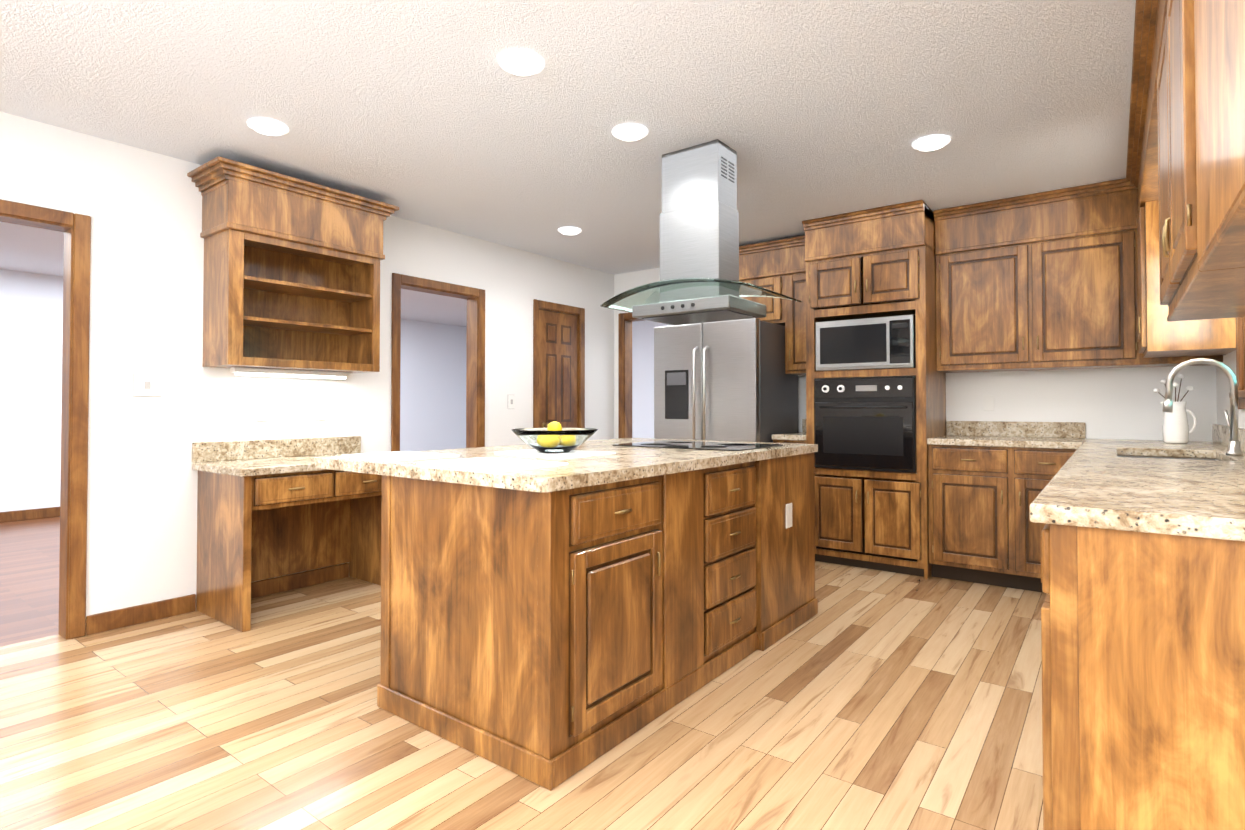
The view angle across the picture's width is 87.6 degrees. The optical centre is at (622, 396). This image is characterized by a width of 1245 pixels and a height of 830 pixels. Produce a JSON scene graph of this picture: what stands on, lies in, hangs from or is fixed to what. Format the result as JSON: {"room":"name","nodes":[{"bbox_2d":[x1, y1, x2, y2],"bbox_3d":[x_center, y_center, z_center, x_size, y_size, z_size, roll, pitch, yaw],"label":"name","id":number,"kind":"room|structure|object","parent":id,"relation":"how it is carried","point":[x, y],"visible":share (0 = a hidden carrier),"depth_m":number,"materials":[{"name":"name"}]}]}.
{"room":"kitchen","nodes":[
{"label":"kitchen","id":0,"kind":"room"},
{"bbox_2d":[0,269,466,511],"bbox_3d":[-5.280,0.005,7.521,0.120,2.480,9.120,-1,-1,37],"label":"wall","id":1,"kind":"structure","parent":0,"point":[433,387],"depth_m":6.64,"materials":[{"name":"white paint"}]},
{"bbox_2d":[0,507,59,522],"bbox_3d":[-5.192,1.194,7.491,0.030,0.100,8.970,-1,-1,37],"label":"baseboard","id":2,"kind":"structure","parent":1,"relation":"attached to","point":[18,515],"depth_m":6.48,"materials":[{"name":"brown wood"}]},
{"bbox_2d":[0,112,613,615],"bbox_3d":[-2.199,-0.053,3.920,0.120,2.480,7.090,-1,-1,37],"label":"wall","id":3,"kind":"structure","parent":0,"point":[140,208],"depth_m":3.51,"materials":[{"name":"white paint"}]},
{"bbox_2d":[133,373,160,396],"bbox_3d":[-2.499,-0.061,3.413,0.009,0.121,0.126,-1,-1,37],"label":"switch plate","id":4,"kind":"object","parent":3,"relation":"attached to","point":[146,385],"depth_m":3.41,"materials":[{"name":"white plastic"}]},
{"bbox_2d":[86,563,348,634],"bbox_3d":[-2.125,1.138,3.845,0.061,0.095,6.846,-1,-1,37],"label":"baseboard","id":5,"kind":"structure","parent":3,"relation":"attached to","point":[120,618],"depth_m":3.52,"materials":[{"name":"brown wood"}]},
{"bbox_2d":[187,156,398,378],"bbox_3d":[-1.916,-0.673,3.866,0.403,1.112,1.064,-1,-1,37],"label":"hutch","id":6,"kind":"object","parent":3,"relation":"attached to","point":[291,284],"visible":1,"depth_m":3.83,"materials":[{"name":"brown wood"}]},
{"bbox_2d":[508,395,514,408],"bbox_3d":[-0.937,0.042,5.478,0.009,0.121,0.081,-1,-1,37],"label":"switch plate","id":7,"kind":"object","parent":3,"relation":"attached to","point":[511,398],"depth_m":5.47,"materials":[{"name":"white plastic"}]},
{"bbox_2d":[539,309,577,427],"bbox_3d":[-0.572,0.217,5.951,0.107,1.988,0.532,-1,-1,37],"label":"door","id":8,"kind":"structure","parent":3,"relation":"in","point":[558,367],"depth_m":5.97,"materials":[{"name":"brown wood"}]},
{"bbox_2d":[0,516,1045,829],"bbox_3d":[-1.523,1.229,4.660,9.300,0.060,9.120,-1,-1,37],"label":"floor","id":9,"kind":"structure","parent":0,"point":[866,699],"depth_m":2.26,"materials":[{"name":"brown wood"}]},
{"bbox_2d":[192,436,381,631],"bbox_3d":[-1.830,0.720,3.785,0.613,0.930,1.000,-1,-1,37],"label":"desk","id":10,"kind":"object","parent":9,"relation":"on","point":[270,508],"visible":0.81,"depth_m":3.66,"materials":[{"name":"brown wood"}]},
{"bbox_2d":[377,450,817,790],"bbox_3d":[0.075,0.732,2.997,0.923,0.880,2.088,-1,-1,37],"label":"kitchen island","id":11,"kind":"object","parent":9,"relation":"on","point":[550,628],"depth_m":2.23,"materials":[{"name":"brown wood"}]},
{"bbox_2d":[315,438,817,493],"bbox_3d":[-0.084,0.274,3.105,1.290,0.040,2.170,-1,-1,37],"label":"island countertop","id":12,"kind":"structure","parent":11,"relation":"on","point":[626,460],"depth_m":2.41,"materials":[{"name":"beige stone"}]},
{"bbox_2d":[341,451,458,460],"bbox_3d":[-0.917,0.243,2.676,0.420,0.006,0.320,-1,-1,37],"label":"placemat","id":13,"kind":"object","parent":12,"relation":"on","point":[396,455],"depth_m":2.65,"materials":[{"name":"white fabric"}]},
{"bbox_2d":[407,456,567,471],"bbox_3d":[-0.460,0.237,2.293,0.470,0.006,0.340,-1,-1,37],"label":"placemat","id":14,"kind":"object","parent":12,"relation":"on","point":[489,464],"depth_m":2.23,"materials":[{"name":"white fabric"}]},
{"bbox_2d":[511,421,597,452],"bbox_3d":[-0.296,0.174,2.835,0.380,0.135,0.380,-1,-1,37],"label":"fruit bowl","id":15,"kind":"object","parent":12,"relation":"on","point":[554,437],"visible":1,"depth_m":2.72,"materials":[{"name":"clear glass"}]},
{"bbox_2d":[494,449,615,457],"bbox_3d":[-0.296,0.245,2.833,0.460,0.006,0.340,-1,-1,37],"label":"placemat","id":16,"kind":"object","parent":12,"relation":"on","point":[531,452],"depth_m":2.77,"materials":[{"name":"white fabric"}]},
{"bbox_2d":[611,439,786,449],"bbox_3d":[0.395,0.255,3.433,0.740,0.008,0.530,-1,-1,37],"label":"cooktop","id":17,"kind":"object","parent":12,"relation":"in","point":[676,444],"depth_m":3.43,"materials":[{"name":"black glass"}]},
{"bbox_2d":[654,318,797,442],"bbox_3d":[0.839,0.319,5.309,0.904,1.780,0.860,-1,-1,37],"label":"fridge","id":18,"kind":"object","parent":9,"relation":"on","point":[730,380],"visible":0.54,"depth_m":4.99,"materials":[{"name":"silver metal"}]},
{"bbox_2d":[771,419,805,443],"bbox_3d":[1.421,0.693,5.065,0.269,1.025,0.634,-1,-1,37],"label":"base cabinet","id":19,"kind":"object","parent":9,"relation":"on","point":[798,437],"visible":0.17,"depth_m":4.86,"materials":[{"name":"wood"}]},
{"bbox_2d":[802,200,945,578],"bbox_3d":[1.836,-0.038,4.723,0.812,2.476,0.698,-1,-1,37],"label":"tall cabinet","id":20,"kind":"object","parent":9,"relation":"on","point":[874,262],"visible":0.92,"depth_m":4.45,"materials":[{"name":"brown wood"}]},
{"bbox_2d":[815,314,915,370],"bbox_3d":[1.785,-0.365,4.661,0.664,0.352,0.450,-1,-1,37],"label":"microwave","id":21,"kind":"object","parent":20,"relation":"in","point":[888,342],"visible":0.98,"depth_m":4.47,"materials":[{"name":"silver metal"}]},
{"bbox_2d":[814,376,916,472],"bbox_3d":[1.812,0.189,4.689,0.682,0.640,0.619,-1,-1,37],"label":"built-in oven","id":22,"kind":"object","parent":20,"relation":"in","point":[866,423],"visible":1,"depth_m":4.45,"materials":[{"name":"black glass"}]},
{"bbox_2d":[927,421,1085,592],"bbox_3d":[2.512,0.679,4.240,0.828,1.025,0.634,-1,-1,37],"label":"base cabinet","id":23,"kind":"object","parent":9,"relation":"on","point":[989,481],"visible":0.73,"depth_m":4.07,"materials":[{"name":"brown wood"}]},
{"bbox_2d":[1041,524,1244,829],"bbox_3d":[1.436,0.709,1.590,0.622,0.880,0.988,-1,-1,37],"label":"base cabinet","id":24,"kind":"object","parent":9,"relation":"on","point":[1143,623],"depth_m":1.28,"materials":[{"name":"brown wood"}]},
{"bbox_2d":[1029,439,1244,543],"bbox_3d":[2.201,0.265,2.621,0.636,0.040,3.602,-1,-1,37],"label":"countertop","id":25,"kind":"structure","parent":24,"relation":"on","point":[1103,490],"depth_m":1.55,"materials":[{"name":"beige stone"}]},
{"bbox_2d":[1117,452,1216,459],"bbox_3d":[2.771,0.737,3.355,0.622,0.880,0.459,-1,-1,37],"label":"sink","id":26,"kind":"object","parent":25,"relation":"in","point":[1118,453],"depth_m":3.19,"materials":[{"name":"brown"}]},
{"bbox_2d":[1153,374,1196,442],"bbox_3d":[3.150,0.065,3.700,0.188,0.394,0.122,-1,-1,37],"label":"pitcher","id":27,"kind":"object","parent":25,"relation":"on","point":[1175,427],"visible":0.85,"depth_m":3.66,"materials":[{"name":"white ceramic"}]},
{"bbox_2d":[1162,358,1243,455],"bbox_3d":[2.522,0.040,2.830,0.261,0.417,0.104,-1,-1,37],"label":"faucet","id":28,"kind":"object","parent":25,"relation":"on","point":[1234,448],"visible":1,"depth_m":2.76,"materials":[{"name":"silver metal"}]},
{"bbox_2d":[0,0,1135,326],"bbox_3d":[-1.523,-1.331,4.702,9.300,0.100,9.120,-1,-1,37],"label":"ceiling","id":29,"kind":"structure","parent":0,"point":[432,112],"depth_m":2.86,"materials":[{"name":"white paint"}]},
{"bbox_2d":[247,118,288,135],"bbox_3d":[-1.703,-1.292,3.119,0.176,0.021,0.176,-1,-1,37],"label":"recessed light","id":30,"kind":"object","parent":29,"relation":"in","point":[265,126],"visible":0.98,"depth_m":3.09,"materials":[{"name":"white"}]},
{"bbox_2d":[499,50,543,75],"bbox_3d":[-0.395,-1.301,2.545,0.176,0.021,0.176,-1,-1,37],"label":"recessed light","id":31,"kind":"object","parent":29,"relation":"in","point":[520,63],"visible":0.98,"depth_m":2.52,"materials":[{"name":"white"}]},
{"bbox_2d":[558,227,580,234],"bbox_3d":[-0.402,-1.262,4.956,0.176,0.021,0.176,-1,-1,37],"label":"recessed light","id":32,"kind":"object","parent":29,"relation":"in","point":[569,230],"visible":0.98,"depth_m":4.91,"materials":[{"name":"white"}]},
{"bbox_2d":[612,124,647,140],"bbox_3d":[0.037,-1.291,3.183,0.176,0.021,0.176,-1,-1,37],"label":"recessed light","id":33,"kind":"object","parent":29,"relation":"in","point":[629,132],"visible":0.94,"depth_m":3.15,"materials":[{"name":"white"}]},
{"bbox_2d":[600,139,801,324],"bbox_3d":[0.406,-0.857,3.449,0.926,0.881,0.620,-1,-1,37],"label":"range hood","id":34,"kind":"object","parent":29,"relation":"hanging from","point":[698,282],"visible":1,"depth_m":3.35,"materials":[{"name":"metal"}]},
{"bbox_2d":[912,135,949,150],"bbox_3d":[1.576,-1.289,3.311,0.176,0.021,0.176,-1,-1,37],"label":"recessed light","id":35,"kind":"object","parent":29,"relation":"in","point":[932,143],"visible":0.98,"depth_m":3.28,"materials":[{"name":"white"}]},
{"bbox_2d":[632,320,671,437],"bbox_3d":[1.215,0.019,8.402,9.420,2.480,0.120,-1,-1,37],"label":"wall","id":36,"kind":"structure","parent":0,"point":[642,331],"depth_m":9.03,"materials":[{"name":"white paint"}]},
{"bbox_2d":[614,268,1216,440],"bbox_3d":[1.814,-0.032,5.255,4.668,2.480,0.120,-1,-1,37],"label":"wall","id":37,"kind":"structure","parent":0,"point":[1113,403],"depth_m":4.28,"materials":[{"name":"white paint"}]},
{"bbox_2d":[618,312,644,437],"bbox_3d":[0.361,0.189,6.341,0.908,2.074,0.142,-1,-1,37],"label":"door frame","id":38,"kind":"structure","parent":37,"relation":"attached to","point":[625,320],"depth_m":6.55,"materials":[{"name":"brown wood"}]},
{"bbox_2d":[739,236,805,374],"bbox_3d":[1.115,-0.709,5.467,1.214,1.060,0.398,-1,-1,37],"label":"upper cabinet","id":39,"kind":"object","parent":37,"relation":"attached to","point":[778,266],"visible":0.33,"depth_m":5.16,"materials":[{"name":"brown wood"}]},
{"bbox_2d":[933,192,1044,372],"bbox_3d":[2.517,-0.737,4.438,0.623,1.086,0.350,-1,-1,37],"label":"upper cabinet","id":40,"kind":"object","parent":37,"relation":"attached to","point":[990,256],"depth_m":4.28,"materials":[{"name":"brown wood"}]},
{"bbox_2d":[1045,178,1140,369],"bbox_3d":[2.896,-0.742,4.151,0.597,1.086,0.350,-1,-1,37],"label":"upper cabinet","id":41,"kind":"object","parent":37,"relation":"attached to","point":[1047,280],"depth_m":3.96,"materials":[{"name":"brown wood"}]},
{"bbox_2d":[1137,186,1222,365],"bbox_3d":[3.262,-0.747,3.875,0.437,1.086,0.350,-1,-1,37],"label":"upper cabinet","id":42,"kind":"object","parent":37,"relation":"attached to","point":[1158,361],"depth_m":3.77,"materials":[{"name":"brown wood"}]},
{"bbox_2d":[1216,350,1244,428],"bbox_3d":[2.139,-0.085,1.913,0.120,2.480,9.120,-1,-1,37],"label":"wall","id":43,"kind":"structure","parent":0,"point":[1223,386],"depth_m":3.57,"materials":[{"name":"white paint"}]},
{"bbox_2d":[1137,228,1229,357],"bbox_3d":[2.993,-0.763,3.465,0.370,1.066,0.516,-1,-1,37],"label":"upper cabinet","id":44,"kind":"object","parent":43,"relation":"attached to","point":[1195,353],"depth_m":3.55,"materials":[{"name":"brown wood"}]},
{"bbox_2d":[1134,0,1244,355],"bbox_3d":[2.341,-0.777,2.602,0.370,1.066,1.765,-1,-1,37],"label":"upper cabinet","id":45,"kind":"object","parent":43,"relation":"attached to","point":[1171,337],"depth_m":3.27,"materials":[{"name":"brown wood"}]},
{"bbox_2d":[1150,0,1244,323],"bbox_3d":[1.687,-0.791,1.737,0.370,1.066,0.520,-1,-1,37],"label":"upper cabinet","id":46,"kind":"object","parent":43,"relation":"attached to","point":[1188,311],"depth_m":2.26,"materials":[{"name":"brown wood"}]},
{"bbox_2d":[1158,0,1244,307],"bbox_3d":[1.450,-0.796,1.424,0.370,1.066,0.533,-1,-1,37],"label":"upper cabinet","id":47,"kind":"object","parent":43,"relation":"attached to","point":[1219,289],"depth_m":1.70,"materials":[{"name":"brown wood"}]},
{"bbox_2d":[1170,0,1244,279],"bbox_3d":[0.991,-0.806,0.817,0.370,1.066,1.130,-1,-1,37],"label":"upper cabinet","id":48,"kind":"object","parent":43,"relation":"attached to","point":[1185,170],"depth_m":1.17,"materials":[{"name":"brown wood"}]},
{"bbox_2d":[1213,424,1244,451],"bbox_3d":[2.265,0.330,2.572,0.478,0.379,3.602,-1,-1,37],"label":"backsplash","id":49,"kind":"structure","parent":43,"relation":"attached to","point":[1221,433],"depth_m":3.42,"materials":[{"name":"beige stone"}]},
{"bbox_2d":[1229,317,1244,408],"bbox_3d":[2.549,-0.461,2.499,0.165,1.020,1.510,-1,-1,37],"label":"window frame","id":50,"kind":"structure","parent":43,"relation":"in","point":[1240,350],"depth_m":3.04,"materials":[{"name":"brown wood"}]}
]}

